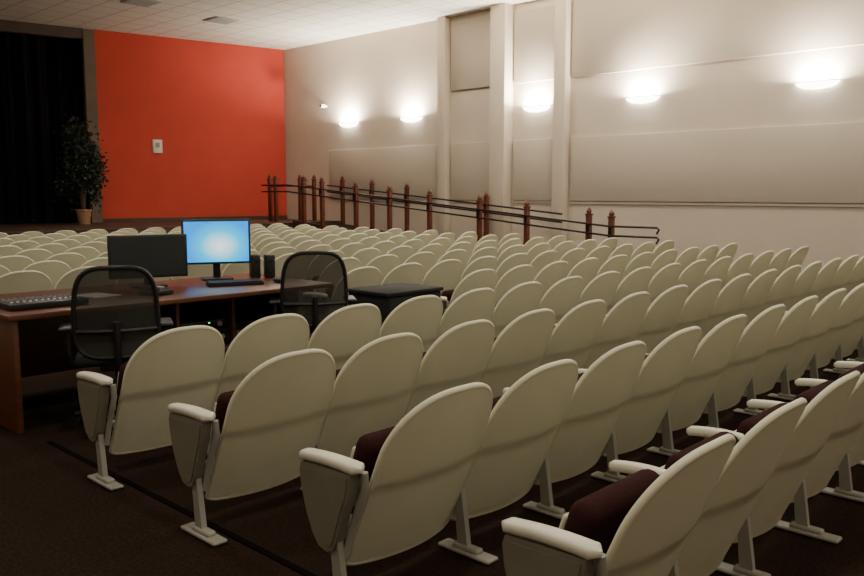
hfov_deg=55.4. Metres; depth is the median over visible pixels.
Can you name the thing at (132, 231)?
seat
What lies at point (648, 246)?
seat
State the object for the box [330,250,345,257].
seat
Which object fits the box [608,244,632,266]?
seat
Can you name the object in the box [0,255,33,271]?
seat
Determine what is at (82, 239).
seat
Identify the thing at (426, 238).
seat
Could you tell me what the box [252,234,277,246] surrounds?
seat
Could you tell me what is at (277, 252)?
seat
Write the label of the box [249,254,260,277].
speaker
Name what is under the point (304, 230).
seat
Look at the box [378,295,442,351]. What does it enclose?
seat
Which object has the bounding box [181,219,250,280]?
computer monitor
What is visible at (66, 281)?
seat
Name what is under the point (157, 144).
wall control panel
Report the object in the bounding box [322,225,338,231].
seat
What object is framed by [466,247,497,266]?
seat
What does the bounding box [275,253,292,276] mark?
seat
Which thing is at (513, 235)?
seat
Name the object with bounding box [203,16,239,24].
ceiling vent
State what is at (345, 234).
seat
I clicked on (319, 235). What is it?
seat
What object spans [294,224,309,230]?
seat
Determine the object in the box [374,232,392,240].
seat
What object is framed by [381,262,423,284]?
seat
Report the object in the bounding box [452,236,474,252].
seat
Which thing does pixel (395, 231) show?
seat
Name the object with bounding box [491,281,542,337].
seat
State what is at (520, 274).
seat
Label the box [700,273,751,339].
seat
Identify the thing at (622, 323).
seat
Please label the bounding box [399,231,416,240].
seat
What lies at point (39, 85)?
stage curtain
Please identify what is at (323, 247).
seat
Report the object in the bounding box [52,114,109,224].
potted ficus
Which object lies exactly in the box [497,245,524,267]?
seat
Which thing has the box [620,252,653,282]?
seat
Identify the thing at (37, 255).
seat
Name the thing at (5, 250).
seat
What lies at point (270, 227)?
seat
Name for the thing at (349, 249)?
seat
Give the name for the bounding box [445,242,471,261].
seat
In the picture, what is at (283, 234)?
seat
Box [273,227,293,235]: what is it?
seat
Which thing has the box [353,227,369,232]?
seat
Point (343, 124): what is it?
wall sconce
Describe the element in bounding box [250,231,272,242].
seat
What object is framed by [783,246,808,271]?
seat
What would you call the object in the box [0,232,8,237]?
seat
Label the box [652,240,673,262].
seat
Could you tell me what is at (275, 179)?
railing
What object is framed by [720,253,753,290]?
seat
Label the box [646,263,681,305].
seat
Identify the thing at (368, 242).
seat
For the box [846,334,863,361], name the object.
seat
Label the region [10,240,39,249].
seat
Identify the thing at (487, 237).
seat
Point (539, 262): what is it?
seat
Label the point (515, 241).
seat
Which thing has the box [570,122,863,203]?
acoustic panel
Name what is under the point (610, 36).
acoustic panel
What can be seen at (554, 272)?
seat
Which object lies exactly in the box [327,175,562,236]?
ramp railing
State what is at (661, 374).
seat
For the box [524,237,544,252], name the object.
seat
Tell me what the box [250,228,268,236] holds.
seat
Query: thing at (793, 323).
seat
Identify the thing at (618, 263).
seat
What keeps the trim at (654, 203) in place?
attached to the wall at (373, 80)
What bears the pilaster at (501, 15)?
attached to the wall at (373, 80)
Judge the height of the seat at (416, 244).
0.803 m
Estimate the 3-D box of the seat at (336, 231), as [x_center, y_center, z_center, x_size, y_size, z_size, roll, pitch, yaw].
[-1.973,-0.795,16.273,0.652,0.803,0.495,-5,9,-39]
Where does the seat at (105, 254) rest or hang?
on the floor
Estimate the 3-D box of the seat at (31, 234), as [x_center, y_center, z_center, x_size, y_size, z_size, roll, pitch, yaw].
[-7.295,-0.627,14.831,0.652,0.803,0.495,-5,9,-39]
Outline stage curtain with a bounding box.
[0,32,81,222]
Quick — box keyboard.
[206,278,263,286]
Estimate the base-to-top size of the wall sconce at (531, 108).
0.130 m
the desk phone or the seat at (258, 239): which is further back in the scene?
the seat at (258, 239)
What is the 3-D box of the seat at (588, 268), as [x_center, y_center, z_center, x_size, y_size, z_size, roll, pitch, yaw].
[1.514,0.060,8.937,0.652,0.803,0.495,-5,9,-39]
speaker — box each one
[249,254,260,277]
[264,254,274,277]
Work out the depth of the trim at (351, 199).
20.05 m
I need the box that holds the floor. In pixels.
[0,349,863,575]
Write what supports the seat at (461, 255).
on the floor
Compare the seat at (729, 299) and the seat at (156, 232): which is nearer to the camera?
the seat at (729, 299)
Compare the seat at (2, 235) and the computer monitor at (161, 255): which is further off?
the seat at (2, 235)
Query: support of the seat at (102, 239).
on the floor
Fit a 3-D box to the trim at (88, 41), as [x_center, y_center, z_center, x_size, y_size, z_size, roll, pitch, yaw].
[-8.259,-3.893,19.998,0.258,4.599,0.220,-5,8,-35]
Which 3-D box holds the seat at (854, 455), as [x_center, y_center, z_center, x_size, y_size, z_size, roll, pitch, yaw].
[2.240,0.611,4.207,0.652,0.803,0.495,-5,9,-39]
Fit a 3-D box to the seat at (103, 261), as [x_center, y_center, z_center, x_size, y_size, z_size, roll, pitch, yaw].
[-3.685,0.053,8.995,0.652,0.803,0.495,-5,9,-39]
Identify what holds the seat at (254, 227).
on the floor
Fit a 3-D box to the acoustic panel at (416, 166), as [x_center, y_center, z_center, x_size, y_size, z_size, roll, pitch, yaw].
[-1.247,-2.817,20.280,3.980,1.260,0.049,6,9,43]
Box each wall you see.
[0,19,286,218]
[77,56,88,208]
[283,0,863,273]
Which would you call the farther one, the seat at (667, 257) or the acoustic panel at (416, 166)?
the acoustic panel at (416, 166)
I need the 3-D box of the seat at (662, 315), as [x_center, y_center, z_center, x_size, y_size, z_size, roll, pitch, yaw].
[1.673,0.360,6.359,0.652,0.803,0.495,-5,9,-39]
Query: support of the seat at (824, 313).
on the floor
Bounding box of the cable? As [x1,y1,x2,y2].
[47,441,317,575]
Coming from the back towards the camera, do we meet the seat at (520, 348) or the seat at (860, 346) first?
the seat at (860, 346)
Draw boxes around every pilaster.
[437,16,450,234]
[489,3,513,242]
[551,0,571,240]
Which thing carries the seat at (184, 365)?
on the floor
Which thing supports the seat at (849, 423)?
on the floor
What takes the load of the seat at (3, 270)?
on the floor
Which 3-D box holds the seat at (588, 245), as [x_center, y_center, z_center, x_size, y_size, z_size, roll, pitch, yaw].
[2.167,-0.340,12.363,0.652,0.803,0.495,-5,9,-39]
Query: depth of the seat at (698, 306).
6.59 m
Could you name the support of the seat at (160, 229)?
on the floor
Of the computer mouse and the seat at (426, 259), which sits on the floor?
the seat at (426, 259)
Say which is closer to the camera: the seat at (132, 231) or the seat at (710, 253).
the seat at (710, 253)
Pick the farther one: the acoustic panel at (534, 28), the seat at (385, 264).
the acoustic panel at (534, 28)
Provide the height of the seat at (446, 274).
0.803 m
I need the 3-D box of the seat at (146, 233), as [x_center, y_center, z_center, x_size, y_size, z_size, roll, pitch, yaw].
[-5.102,-0.574,14.377,0.652,0.803,0.495,-5,9,-39]
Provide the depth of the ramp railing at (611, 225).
16.59 m
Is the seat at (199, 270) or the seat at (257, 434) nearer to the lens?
the seat at (257, 434)
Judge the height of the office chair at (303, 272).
1.063 m
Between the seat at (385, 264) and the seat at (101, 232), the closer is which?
the seat at (385, 264)
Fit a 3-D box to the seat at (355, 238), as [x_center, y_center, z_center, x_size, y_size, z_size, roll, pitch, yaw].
[-1.406,-0.544,14.120,0.652,0.803,0.495,-5,9,-39]
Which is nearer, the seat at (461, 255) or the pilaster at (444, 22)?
the seat at (461, 255)
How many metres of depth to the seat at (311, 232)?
15.62 m
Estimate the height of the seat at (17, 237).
0.803 m
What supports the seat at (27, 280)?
on the floor
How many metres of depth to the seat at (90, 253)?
10.59 m
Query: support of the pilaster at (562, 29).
attached to the wall at (373, 80)
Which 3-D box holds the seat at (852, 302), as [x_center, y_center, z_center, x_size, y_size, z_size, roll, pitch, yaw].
[3.176,0.337,6.557,0.652,0.803,0.495,-5,9,-39]
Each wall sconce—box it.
[339,122,357,127]
[400,116,422,122]
[522,105,550,111]
[626,95,659,103]
[795,79,840,89]
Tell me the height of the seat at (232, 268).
0.803 m
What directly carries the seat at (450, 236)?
on the floor
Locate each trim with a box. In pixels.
[81,29,102,222]
[345,199,436,201]
[512,201,551,202]
[569,202,863,206]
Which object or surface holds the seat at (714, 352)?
on the floor
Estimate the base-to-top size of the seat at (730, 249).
0.803 m
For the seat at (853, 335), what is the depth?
6.84 m
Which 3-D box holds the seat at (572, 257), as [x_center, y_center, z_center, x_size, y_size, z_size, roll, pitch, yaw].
[1.637,-0.115,10.438,0.652,0.803,0.495,-5,9,-39]
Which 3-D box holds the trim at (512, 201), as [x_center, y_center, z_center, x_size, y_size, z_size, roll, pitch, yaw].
[2.122,-1.792,17.188,1.120,0.040,0.029,6,9,43]
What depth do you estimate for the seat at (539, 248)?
11.29 m
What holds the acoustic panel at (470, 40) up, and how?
attached to the wall at (373, 80)
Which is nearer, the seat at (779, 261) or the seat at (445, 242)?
the seat at (779, 261)
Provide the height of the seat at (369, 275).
0.803 m
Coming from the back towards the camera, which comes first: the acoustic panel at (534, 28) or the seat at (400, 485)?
the acoustic panel at (534, 28)
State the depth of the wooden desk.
6.19 m
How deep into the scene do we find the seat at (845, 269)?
9.13 m
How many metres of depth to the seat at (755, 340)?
5.13 m
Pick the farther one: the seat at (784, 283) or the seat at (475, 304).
the seat at (784, 283)
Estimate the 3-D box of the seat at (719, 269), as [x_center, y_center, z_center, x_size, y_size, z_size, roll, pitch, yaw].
[3.017,0.037,9.134,0.652,0.803,0.495,-5,9,-39]
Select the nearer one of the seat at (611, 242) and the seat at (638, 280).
the seat at (638, 280)
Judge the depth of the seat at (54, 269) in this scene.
8.44 m
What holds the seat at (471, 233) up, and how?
on the floor
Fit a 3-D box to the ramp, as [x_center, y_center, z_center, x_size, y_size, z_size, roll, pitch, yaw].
[0.210,-0.960,17.679,9.050,0.808,1.100,6,9,43]
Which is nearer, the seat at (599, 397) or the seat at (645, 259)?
the seat at (599, 397)
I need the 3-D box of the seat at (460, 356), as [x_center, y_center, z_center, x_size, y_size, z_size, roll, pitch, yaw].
[0.047,0.558,4.661,0.652,0.803,0.495,-5,9,-39]
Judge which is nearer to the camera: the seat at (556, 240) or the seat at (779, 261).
the seat at (779, 261)
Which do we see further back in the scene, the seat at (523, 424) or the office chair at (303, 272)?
the office chair at (303, 272)
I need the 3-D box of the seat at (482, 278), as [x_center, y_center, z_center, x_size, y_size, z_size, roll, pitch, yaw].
[0.278,0.212,7.632,0.490,0.803,0.714,6,9,43]
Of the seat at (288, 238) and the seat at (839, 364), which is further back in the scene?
the seat at (288, 238)
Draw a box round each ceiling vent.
[120,0,161,6]
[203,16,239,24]
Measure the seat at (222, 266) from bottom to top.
0.803 m
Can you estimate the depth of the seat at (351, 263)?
8.84 m
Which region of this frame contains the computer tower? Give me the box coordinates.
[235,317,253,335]
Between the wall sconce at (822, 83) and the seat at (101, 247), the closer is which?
the seat at (101, 247)
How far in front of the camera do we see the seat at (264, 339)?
4.69 m
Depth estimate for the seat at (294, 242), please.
13.03 m
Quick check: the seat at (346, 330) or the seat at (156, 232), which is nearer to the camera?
the seat at (346, 330)
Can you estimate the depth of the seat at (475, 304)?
5.95 m
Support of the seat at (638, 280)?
on the floor
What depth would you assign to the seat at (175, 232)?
14.58 m
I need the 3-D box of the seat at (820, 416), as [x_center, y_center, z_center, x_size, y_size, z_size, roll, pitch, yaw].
[1.427,0.710,3.358,0.652,0.803,0.495,-5,9,-39]
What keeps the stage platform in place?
on the floor
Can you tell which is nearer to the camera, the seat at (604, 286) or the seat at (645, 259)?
the seat at (604, 286)
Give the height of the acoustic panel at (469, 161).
1.260 m
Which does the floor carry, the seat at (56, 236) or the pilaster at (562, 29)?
the seat at (56, 236)
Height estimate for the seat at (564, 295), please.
0.803 m
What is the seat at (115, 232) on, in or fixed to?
on the floor
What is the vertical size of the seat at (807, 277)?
0.803 m
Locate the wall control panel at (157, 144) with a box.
[152,140,162,152]
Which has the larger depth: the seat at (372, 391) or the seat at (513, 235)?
the seat at (513, 235)
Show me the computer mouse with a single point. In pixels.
(274, 279)
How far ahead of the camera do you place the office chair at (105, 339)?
4.99 m
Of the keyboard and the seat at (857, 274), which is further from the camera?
the seat at (857, 274)
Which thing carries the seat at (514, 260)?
on the floor
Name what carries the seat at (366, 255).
on the floor
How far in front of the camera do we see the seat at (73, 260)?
9.51 m
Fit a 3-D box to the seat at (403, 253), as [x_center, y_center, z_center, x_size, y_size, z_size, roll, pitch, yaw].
[-0.556,-0.168,10.892,0.652,0.803,0.495,-5,9,-39]
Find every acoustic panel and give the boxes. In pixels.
[329,145,436,199]
[451,17,489,90]
[451,142,488,199]
[513,138,552,200]
[514,5,554,83]
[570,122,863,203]
[572,0,863,76]
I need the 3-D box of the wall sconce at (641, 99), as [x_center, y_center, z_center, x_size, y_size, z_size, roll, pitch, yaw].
[3.846,-3.479,15.207,0.696,0.130,0.220,6,9,43]
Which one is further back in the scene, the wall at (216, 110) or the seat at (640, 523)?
the wall at (216, 110)
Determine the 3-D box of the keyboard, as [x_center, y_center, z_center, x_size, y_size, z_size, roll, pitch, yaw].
[-1.595,-0.044,6.663,0.440,0.037,0.150,-3,7,-26]
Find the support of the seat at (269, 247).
on the floor
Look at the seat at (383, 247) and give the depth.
11.79 m
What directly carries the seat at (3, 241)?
on the floor
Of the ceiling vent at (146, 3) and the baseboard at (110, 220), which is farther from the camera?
the baseboard at (110, 220)
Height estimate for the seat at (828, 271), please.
0.803 m
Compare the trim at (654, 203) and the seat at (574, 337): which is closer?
the seat at (574, 337)
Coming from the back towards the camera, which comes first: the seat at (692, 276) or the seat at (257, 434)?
the seat at (692, 276)
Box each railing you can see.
[261,175,659,245]
[267,174,316,221]
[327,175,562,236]
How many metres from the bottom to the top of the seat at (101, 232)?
0.803 m
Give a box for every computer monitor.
[107,234,187,286]
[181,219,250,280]
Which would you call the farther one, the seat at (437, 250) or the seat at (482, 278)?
the seat at (437, 250)
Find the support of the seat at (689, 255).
on the floor
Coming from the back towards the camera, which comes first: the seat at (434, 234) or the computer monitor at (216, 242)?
the seat at (434, 234)
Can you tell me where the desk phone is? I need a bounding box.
[157,286,173,294]
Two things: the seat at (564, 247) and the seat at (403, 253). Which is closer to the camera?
the seat at (403, 253)
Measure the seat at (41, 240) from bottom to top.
0.803 m
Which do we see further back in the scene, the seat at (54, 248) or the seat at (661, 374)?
the seat at (54, 248)
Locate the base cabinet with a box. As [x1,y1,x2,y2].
[348,282,442,322]
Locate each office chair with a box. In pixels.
[58,265,172,436]
[268,251,356,333]
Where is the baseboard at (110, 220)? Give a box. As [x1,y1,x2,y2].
[103,215,286,222]
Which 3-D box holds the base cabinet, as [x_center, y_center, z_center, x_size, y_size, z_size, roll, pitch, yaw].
[-0.310,0.343,7.005,0.535,0.695,0.660,6,9,43]
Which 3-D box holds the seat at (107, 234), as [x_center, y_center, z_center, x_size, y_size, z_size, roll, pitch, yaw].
[-5.508,-0.525,13.952,0.652,0.803,0.495,-5,9,-39]
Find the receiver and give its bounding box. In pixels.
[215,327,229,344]
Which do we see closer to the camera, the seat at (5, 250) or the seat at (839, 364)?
the seat at (839, 364)
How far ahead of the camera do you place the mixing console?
5.33 m
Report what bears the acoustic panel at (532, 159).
attached to the wall at (373, 80)
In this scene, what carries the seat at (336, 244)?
on the floor
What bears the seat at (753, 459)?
on the floor
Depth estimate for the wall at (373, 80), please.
16.13 m
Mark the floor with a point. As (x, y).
(55, 520)
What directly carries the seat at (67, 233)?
on the floor
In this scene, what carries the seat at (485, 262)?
on the floor
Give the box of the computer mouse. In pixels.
[273,278,280,281]
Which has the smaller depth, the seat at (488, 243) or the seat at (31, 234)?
the seat at (488, 243)
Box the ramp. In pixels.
[292,220,386,231]
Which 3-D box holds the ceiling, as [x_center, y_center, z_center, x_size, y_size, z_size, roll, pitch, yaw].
[-3.801,-5.161,9.984,28.400,0.200,18.400,6,9,43]
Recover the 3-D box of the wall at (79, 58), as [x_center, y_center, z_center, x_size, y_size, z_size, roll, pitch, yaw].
[-14.019,-3.520,19.958,0.200,5.370,18.000,6,9,43]
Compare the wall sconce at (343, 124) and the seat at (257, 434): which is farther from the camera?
the wall sconce at (343, 124)
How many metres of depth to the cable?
3.83 m
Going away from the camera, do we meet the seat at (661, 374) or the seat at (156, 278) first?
the seat at (661, 374)
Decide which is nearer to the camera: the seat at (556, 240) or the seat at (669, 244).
the seat at (669, 244)
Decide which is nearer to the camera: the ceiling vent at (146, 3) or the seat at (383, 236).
the seat at (383, 236)
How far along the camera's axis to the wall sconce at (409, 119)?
19.25 m
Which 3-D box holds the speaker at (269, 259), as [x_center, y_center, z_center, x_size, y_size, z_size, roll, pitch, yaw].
[-1.424,-0.192,7.217,0.080,0.200,0.096,-4,8,-28]
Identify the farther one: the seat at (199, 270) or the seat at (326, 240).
the seat at (326, 240)
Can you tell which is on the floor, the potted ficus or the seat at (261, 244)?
the seat at (261, 244)
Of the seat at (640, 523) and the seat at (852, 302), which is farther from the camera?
the seat at (852, 302)
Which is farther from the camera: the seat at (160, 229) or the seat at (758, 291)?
the seat at (160, 229)
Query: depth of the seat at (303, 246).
11.96 m
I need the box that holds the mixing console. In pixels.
[0,293,70,310]
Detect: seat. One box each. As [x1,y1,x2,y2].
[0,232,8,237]
[0,238,14,245]
[0,245,22,256]
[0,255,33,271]
[0,265,9,275]
[0,270,52,293]
[5,234,29,241]
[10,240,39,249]
[14,249,52,262]
[21,231,43,237]
[22,260,70,288]
[28,236,54,244]
[35,243,67,254]
[43,233,66,240]
[45,253,86,269]
[52,239,80,248]
[53,266,94,289]
[55,230,76,236]
[64,246,99,260]
[65,235,91,243]
[76,325,224,490]
[77,232,100,239]
[78,241,106,253]
[80,257,107,266]
[87,229,108,236]
[91,237,106,243]
[96,252,107,257]
[100,234,120,237]
[110,231,131,234]
[117,228,137,234]
[137,232,155,234]
[139,230,161,234]
[146,227,165,233]
[154,277,169,280]
[168,231,180,233]
[168,349,335,546]
[170,264,212,279]
[207,313,309,450]
[220,249,258,273]
[221,257,263,275]
[250,226,264,231]
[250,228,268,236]
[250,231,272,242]
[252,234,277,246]
[255,237,283,252]
[259,242,289,258]
[263,247,296,259]
[267,223,283,230]
[270,225,287,232]
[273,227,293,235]
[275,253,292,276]
[278,230,298,239]
[283,233,305,242]
[288,236,312,247]
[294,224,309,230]
[295,240,321,251]
[299,226,316,233]
[299,382,492,575]
[300,333,422,489]
[305,229,322,236]
[306,244,332,250]
[307,303,380,369]
[312,231,331,240]
[314,257,360,289]
[319,234,340,244]
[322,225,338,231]
[328,238,351,249]
[330,228,346,234]
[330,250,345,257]
[338,230,356,237]
[339,243,364,257]
[347,266,380,294]
[348,233,367,242]
[351,248,380,266]
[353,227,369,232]
[358,237,380,247]
[364,229,380,236]
[365,254,399,281]
[371,241,395,254]
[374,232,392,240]
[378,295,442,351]
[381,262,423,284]
[385,246,413,264]
[386,235,406,246]
[387,228,402,235]
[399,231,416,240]
[401,239,423,253]
[403,252,434,276]
[403,319,494,417]
[413,234,431,245]
[417,244,443,263]
[422,230,438,239]
[422,259,461,293]
[428,237,449,253]
[434,288,495,341]
[436,233,454,246]
[436,249,467,272]
[438,359,578,564]
[441,269,496,312]
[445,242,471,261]
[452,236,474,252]
[458,231,476,246]
[459,256,496,282]
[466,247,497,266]
[470,240,497,256]
[474,235,497,248]
[480,308,554,397]
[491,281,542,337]
[494,264,534,304]
[496,253,528,283]
[497,233,519,250]
[497,238,521,257]
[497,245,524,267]
[502,434,735,575]
[503,341,646,519]
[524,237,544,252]
[526,243,550,263]
[529,250,557,277]
[533,261,568,296]
[538,276,583,323]
[539,299,605,368]
[547,235,565,249]
[553,241,574,260]
[554,291,649,368]
[559,248,584,273]
[567,257,599,290]
[576,239,596,257]
[578,271,619,314]
[578,326,701,482]
[585,246,609,270]
[596,254,627,285]
[598,238,616,255]
[605,285,688,353]
[607,267,651,313]
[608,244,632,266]
[609,398,806,575]
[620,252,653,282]
[628,242,653,263]
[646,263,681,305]
[646,314,747,456]
[651,249,676,278]
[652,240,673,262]
[671,279,721,334]
[675,247,698,273]
[676,259,707,297]
[686,371,860,575]
[696,245,718,269]
[700,256,731,284]
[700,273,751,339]
[703,304,785,429]
[714,243,737,261]
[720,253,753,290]
[733,295,818,415]
[735,269,777,327]
[747,251,773,283]
[747,373,863,543]
[758,265,800,314]
[767,248,791,278]
[767,288,846,400]
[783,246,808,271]
[784,261,822,310]
[784,283,863,378]
[795,363,863,502]
[806,258,841,303]
[816,301,863,373]
[821,255,858,300]
[834,361,863,465]
[844,256,863,295]
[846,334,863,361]
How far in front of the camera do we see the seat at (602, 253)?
10.69 m
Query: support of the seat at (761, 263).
on the floor
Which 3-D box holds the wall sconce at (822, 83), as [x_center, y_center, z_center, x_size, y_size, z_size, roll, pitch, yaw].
[6.092,-3.232,13.085,0.696,0.130,0.220,6,9,43]
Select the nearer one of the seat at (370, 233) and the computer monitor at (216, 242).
the computer monitor at (216, 242)
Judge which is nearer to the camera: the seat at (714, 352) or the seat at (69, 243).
the seat at (714, 352)
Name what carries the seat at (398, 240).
on the floor
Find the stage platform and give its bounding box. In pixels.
[0,219,340,234]
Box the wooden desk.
[0,273,280,434]
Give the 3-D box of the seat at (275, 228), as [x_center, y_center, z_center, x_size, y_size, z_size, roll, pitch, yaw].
[-3.352,-0.947,17.576,0.652,0.803,0.495,-5,9,-39]
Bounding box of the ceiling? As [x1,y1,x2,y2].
[0,0,535,55]
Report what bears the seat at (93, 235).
on the floor

